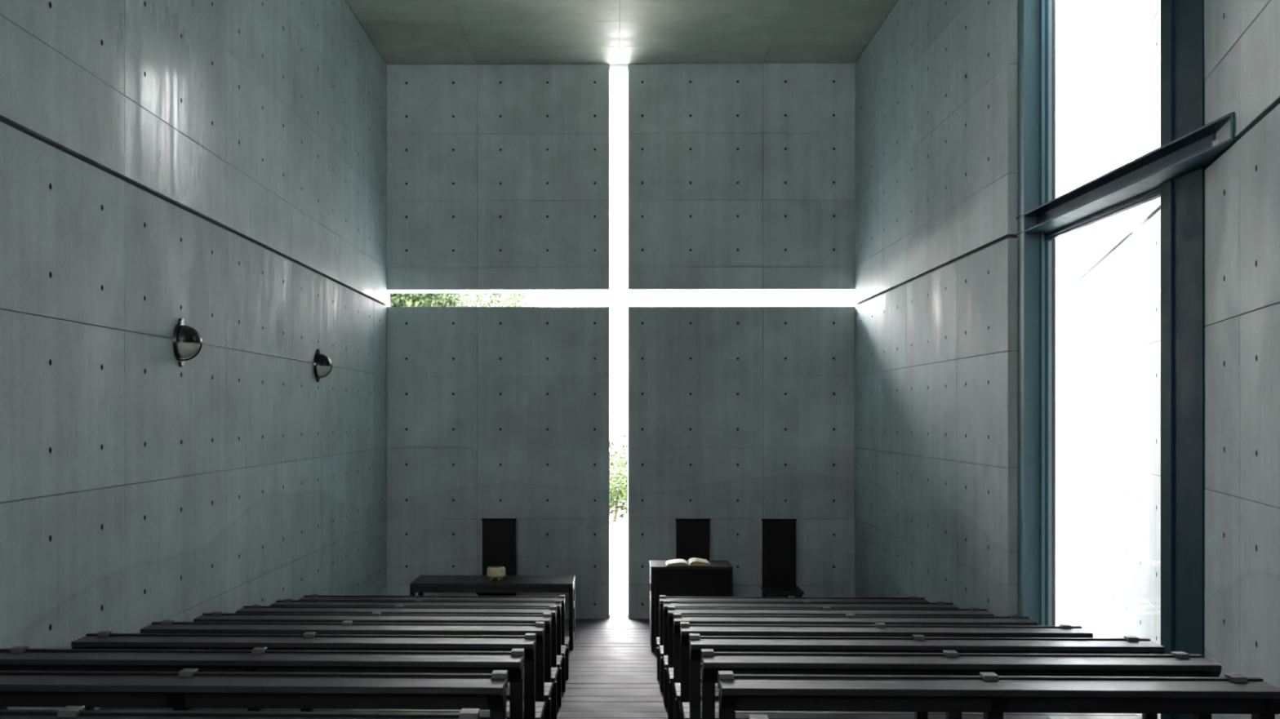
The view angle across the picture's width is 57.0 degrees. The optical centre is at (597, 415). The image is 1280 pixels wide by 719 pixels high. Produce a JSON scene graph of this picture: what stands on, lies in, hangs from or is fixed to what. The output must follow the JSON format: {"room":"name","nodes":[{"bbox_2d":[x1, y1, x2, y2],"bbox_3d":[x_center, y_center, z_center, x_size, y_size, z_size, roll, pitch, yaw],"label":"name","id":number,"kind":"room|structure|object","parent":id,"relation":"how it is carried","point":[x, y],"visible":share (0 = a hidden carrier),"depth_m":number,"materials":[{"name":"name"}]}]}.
{"room":"house of worship","nodes":[
{"label":"house of worship","id":0,"kind":"room"},
{"bbox_2d":[0,0,389,710],"bbox_3d":[-2.966,-0.582,6.012,0.381,8.304,18.550,0,0,1],"label":"wall","id":1,"kind":"structure","parent":0,"point":[218,166],"depth_m":7.92,"materials":[{"name":"concrete"}]},
{"bbox_2d":[172,318,203,367],"bbox_3d":[-2.680,-0.478,7.763,0.148,0.324,0.256,0,0,1],"label":"wall lamp","id":2,"kind":"object","parent":1,"relation":"attached to","point":[187,342],"visible":1,"depth_m":7.69,"materials":[{"name":"black metal"}]},
{"bbox_2d":[177,342,199,358],"bbox_3d":[-2.678,-0.425,7.763,0.112,0.106,0.212,0,0,1],"label":"diffuser","id":3,"kind":"object","parent":2,"relation":"attached to","point":[184,349],"depth_m":7.70,"materials":[{"name":"white glass"}]},
{"bbox_2d":[176,324,203,343],"bbox_3d":[-2.671,-0.533,7.763,0.126,0.121,0.240,0,0,1],"label":"hood","id":4,"kind":"object","parent":2,"relation":"attached to","point":[184,334],"depth_m":7.68,"materials":[{"name":"black metal"}]},
{"bbox_2d":[313,348,332,382],"bbox_3d":[-2.636,-0.478,11.373,0.148,0.324,0.256,0,0,1],"label":"wall lamp","id":5,"kind":"object","parent":1,"relation":"attached to","point":[322,365],"visible":1,"depth_m":11.30,"materials":[{"name":"black metal"}]},
{"bbox_2d":[316,365,330,376],"bbox_3d":[-2.634,-0.425,11.373,0.112,0.106,0.212,0,0,1],"label":"diffuser","id":6,"kind":"object","parent":5,"relation":"attached to","point":[322,371],"depth_m":11.31,"materials":[{"name":"white glass"}]},
{"bbox_2d":[315,353,332,366],"bbox_3d":[-2.627,-0.533,11.373,0.126,0.121,0.240,0,0,1],"label":"hood","id":7,"kind":"object","parent":5,"relation":"attached to","point":[322,360],"depth_m":11.29,"materials":[{"name":"black metal"}]},
{"bbox_2d":[506,618,719,718],"bbox_3d":[0.398,2.107,5.931,6.350,2.126,17.863,0,0,1],"label":"floor","id":8,"kind":"structure","parent":0,"point":[613,665],"depth_m":11.67,"materials":[{"name":"grey wood"}]},
{"bbox_2d":[0,706,480,718],"bbox_3d":[-1.530,1.280,3.558,2.422,0.840,0.546,0,0,2],"label":"pew","id":9,"kind":"object","parent":8,"relation":"on","point":[68,712],"visible":1,"depth_m":3.44,"materials":[{"name":"black wood"}]},
{"bbox_2d":[0,668,507,718],"bbox_3d":[-1.523,1.379,4.529,2.422,0.840,0.546,0,0,1],"label":"pew","id":10,"kind":"object","parent":8,"relation":"on","point":[187,689],"visible":1,"depth_m":4.30,"materials":[{"name":"black wood"}]},
{"bbox_2d":[0,645,524,718],"bbox_3d":[-1.518,1.477,5.436,2.422,0.840,0.546,0,0,1],"label":"pew","id":11,"kind":"object","parent":8,"relation":"on","point":[19,658],"visible":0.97,"depth_m":5.21,"materials":[{"name":"black wood"}]},
{"bbox_2d":[71,631,545,718],"bbox_3d":[-1.512,1.575,6.343,2.422,0.840,0.546,0,0,1],"label":"pew","id":12,"kind":"object","parent":8,"relation":"on","point":[308,641],"visible":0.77,"depth_m":6.13,"materials":[{"name":"black wood"}]},
{"bbox_2d":[140,620,552,718],"bbox_3d":[-1.506,1.673,7.250,2.422,0.840,0.546,0,0,2],"label":"pew","id":13,"kind":"object","parent":8,"relation":"on","point":[543,690],"visible":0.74,"depth_m":7.04,"materials":[{"name":"black wood"}]},
{"bbox_2d":[193,611,557,718],"bbox_3d":[-1.500,1.772,8.158,2.422,0.840,0.546,0,0,1],"label":"pew","id":14,"kind":"object","parent":8,"relation":"on","point":[550,673],"visible":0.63,"depth_m":7.95,"materials":[{"name":"black wood"}]},
{"bbox_2d":[235,604,562,706],"bbox_3d":[-1.495,1.870,9.065,2.422,0.840,0.546,0,0,1],"label":"pew","id":15,"kind":"object","parent":8,"relation":"on","point":[556,660],"visible":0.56,"depth_m":8.88,"materials":[{"name":"black wood"}]},
{"bbox_2d":[270,599,566,692],"bbox_3d":[-1.489,1.968,9.972,2.422,0.840,0.546,0,0,1],"label":"pew","id":16,"kind":"object","parent":8,"relation":"on","point":[561,650],"visible":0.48,"depth_m":9.80,"materials":[{"name":"black wood"}]},
{"bbox_2d":[298,594,569,679],"bbox_3d":[-1.483,2.067,10.879,2.422,0.840,0.546,0,0,2],"label":"pew","id":17,"kind":"object","parent":8,"relation":"on","point":[564,640],"visible":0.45,"depth_m":10.69,"materials":[{"name":"black wood"}]},
{"bbox_2d":[409,575,574,650],"bbox_3d":[-1.150,2.206,13.200,1.797,0.728,0.670,0,0,1],"label":"altar table","id":18,"kind":"object","parent":8,"relation":"on","point":[421,584],"visible":0.8,"depth_m":12.88,"materials":[{"name":"black wood"}]},
{"bbox_2d":[486,565,506,580],"bbox_3d":[-1.134,1.769,13.175,0.220,0.147,0.220,0,0,1],"label":"bowl","id":19,"kind":"object","parent":18,"relation":"on","point":[494,571],"visible":1,"depth_m":13.10,"materials":[{"name":"brown wood"}]},
{"bbox_2d":[475,518,516,596],"bbox_3d":[-1.211,1.920,14.214,0.450,1.300,0.516,0,0,1],"label":"chair","id":20,"kind":"object","parent":8,"relation":"on","point":[499,535],"visible":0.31,"depth_m":14.44,"materials":[{"name":"black wood"}]},
{"bbox_2d":[648,560,733,652],"bbox_3d":[1.021,2.107,13.072,0.900,0.925,0.614,0,0,1],"label":"lectern","id":21,"kind":"object","parent":8,"relation":"on","point":[715,580],"visible":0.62,"depth_m":12.78,"materials":[{"name":"black wood"}]},
{"bbox_2d":[664,557,711,566],"bbox_3d":[0.993,1.616,12.949,0.500,0.058,0.336,0,0,1],"label":"open book","id":22,"kind":"object","parent":21,"relation":"on","point":[694,562],"visible":1,"depth_m":12.79,"materials":[{"name":"beige paper"}]},
{"bbox_2d":[675,518,710,560],"bbox_3d":[1.163,1.920,14.185,0.450,1.300,0.516,0,0,1],"label":"chair","id":23,"kind":"object","parent":8,"relation":"on","point":[692,535],"visible":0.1,"depth_m":14.41,"materials":[{"name":"black wood"}]},
{"bbox_2d":[760,519,804,597],"bbox_3d":[2.218,1.920,14.172,0.450,1.300,0.516,0,0,1],"label":"chair","id":24,"kind":"object","parent":8,"relation":"on","point":[779,535],"visible":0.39,"depth_m":14.39,"materials":[{"name":"black wood"}]},
{"bbox_2d":[656,595,928,689],"bbox_3d":[1.756,2.067,10.806,2.422,0.840,0.546,0,0,1],"label":"pew","id":25,"kind":"object","parent":8,"relation":"on","point":[660,641],"visible":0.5,"depth_m":10.64,"materials":[{"name":"black wood"}]},
{"bbox_2d":[659,600,958,703],"bbox_3d":[1.739,1.968,9.899,2.422,0.840,0.546,0,0,2],"label":"pew","id":26,"kind":"object","parent":8,"relation":"on","point":[806,604],"visible":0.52,"depth_m":9.74,"materials":[{"name":"black wood"}]},
{"bbox_2d":[663,605,994,718],"bbox_3d":[1.723,1.870,8.992,2.422,0.840,0.546,0,0,1],"label":"pew","id":27,"kind":"object","parent":8,"relation":"on","point":[825,611],"visible":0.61,"depth_m":8.84,"materials":[{"name":"black wood"}]},
{"bbox_2d":[668,613,1037,718],"bbox_3d":[1.706,1.772,8.085,2.422,0.840,0.546,0,0,1],"label":"pew","id":28,"kind":"object","parent":8,"relation":"on","point":[674,673],"visible":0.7,"depth_m":7.89,"materials":[{"name":"black wood"}]},
{"bbox_2d":[674,622,1093,718],"bbox_3d":[1.690,1.673,7.178,2.422,0.840,0.546,0,0,1],"label":"pew","id":29,"kind":"object","parent":8,"relation":"on","point":[682,690],"visible":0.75,"depth_m":6.96,"materials":[{"name":"black wood"}]},
{"bbox_2d":[748,715,1069,718],"bbox_3d":[1.303,1.280,3.435,1.782,0.840,0.546,0,0,1],"label":"pew","id":30,"kind":"object","parent":8,"relation":"on","point":[750,717],"visible":1,"depth_m":3.35,"materials":[{"name":"black wood"}]},
{"bbox_2d":[681,633,1164,718],"bbox_3d":[1.674,1.575,6.271,2.422,0.840,0.546,0,0,2],"label":"pew","id":31,"kind":"object","parent":8,"relation":"on","point":[691,709],"visible":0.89,"depth_m":6.12,"materials":[{"name":"black wood"}]},
{"bbox_2d":[701,648,1222,718],"bbox_3d":[1.570,1.477,5.367,2.247,0.840,0.546,0,0,1],"label":"pew","id":32,"kind":"object","parent":8,"relation":"on","point":[948,663],"visible":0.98,"depth_m":5.15,"materials":[{"name":"black wood"}]},
{"bbox_2d":[717,671,1279,718],"bbox_3d":[1.441,1.379,4.463,2.022,0.840,0.546,0,0,1],"label":"pew","id":33,"kind":"object","parent":8,"relation":"on","point":[990,694],"visible":1,"depth_m":4.24,"materials":[{"name":"black wood"}]},
{"bbox_2d":[386,61,856,618],"bbox_3d":[0.289,-0.782,15.057,6.670,7.904,0.381,0,0,1],"label":"wall","id":34,"kind":"structure","parent":0,"point":[741,176],"depth_m":14.87,"materials":[{"name":"concrete"}]},
{"bbox_2d":[609,290,851,546],"bbox_3d":[0.289,-0.932,15.073,5.910,7.004,0.010,0,0,1],"label":"window","id":35,"kind":"structure","parent":34,"relation":"in","point":[790,291],"depth_m":15.04,"materials":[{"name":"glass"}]},
{"bbox_2d":[345,0,898,70],"bbox_3d":[0.188,-4.584,5.933,6.690,0.300,18.630,0,0,1],"label":"ceiling","id":36,"kind":"structure","parent":0,"point":[618,33],"depth_m":13.55,"materials":[{"name":"concrete"}]},
{"bbox_2d":[851,0,1055,626],"bbox_3d":[3.398,-0.582,12.154,0.381,8.304,6.111,0,0,1],"label":"wall","id":37,"kind":"structure","parent":0,"point":[934,299],"depth_m":11.07,"materials":[{"name":"concrete"}]},
{"bbox_2d":[1055,0,1279,718],"bbox_3d":[3.936,-0.482,8.081,0.242,8.104,25.106,0,0,16],"label":"wall","id":38,"kind":"structure","parent":0,"point":[1108,52],"depth_m":8.08,"materials":[{"name":"concrete"}]},
{"bbox_2d":[1016,0,1241,718],"bbox_3d":[3.337,-0.882,7.525,0.250,7.104,3.200,0,0,1],"label":"window","id":39,"kind":"structure","parent":38,"relation":"in","point":[1173,172],"depth_m":6.96,"materials":[{"name":"metal"}]},
{"label":"outside","id":40,"kind":"structure","parent":0,"visible":0},
{"bbox_2d":[609,448,627,618],"bbox_3d":[10.183,1.995,14.877,100.000,1.850,150.000,0,0,1],"label":"ground","id":41,"kind":"structure","parent":40,"point":[618,529],"depth_m":20.21,"materials":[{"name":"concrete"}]},
{"bbox_2d":[389,293,488,306],"bbox_3d":[-4.384,-1.063,27.336,4.010,7.406,3.304,0,0,32],"label":"tree","id":42,"kind":"object","parent":41,"relation":"on","point":[396,300],"visible":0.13,"depth_m":26.60,"materials":[{"name":"green plant"}]},
{"bbox_2d":[462,293,555,306],"bbox_3d":[-2.604,-1.046,32.446,3.134,7.373,3.233,0,0,1],"label":"tree","id":43,"kind":"object","parent":41,"relation":"on","point":[515,301],"visible":0.12,"depth_m":32.54,"materials":[{"name":"green plant"}]},
{"bbox_2d":[609,457,627,522],"bbox_3d":[0.556,1.870,28.436,2.514,1.691,1.796,0,0,1],"label":"shrub","id":44,"kind":"object","parent":41,"relation":"on","point":[618,484],"visible":0.2,"depth_m":28.19,"materials":[{"name":"green plant"}]},
{"bbox_2d":[609,433,627,480],"bbox_3d":[0.836,1.359,30.939,3.125,2.563,2.496,0,0,1],"label":"shrub","id":45,"kind":"object","parent":41,"relation":"on","point":[620,455],"visible":0.09,"depth_m":30.87,"materials":[{"name":"green plant"}]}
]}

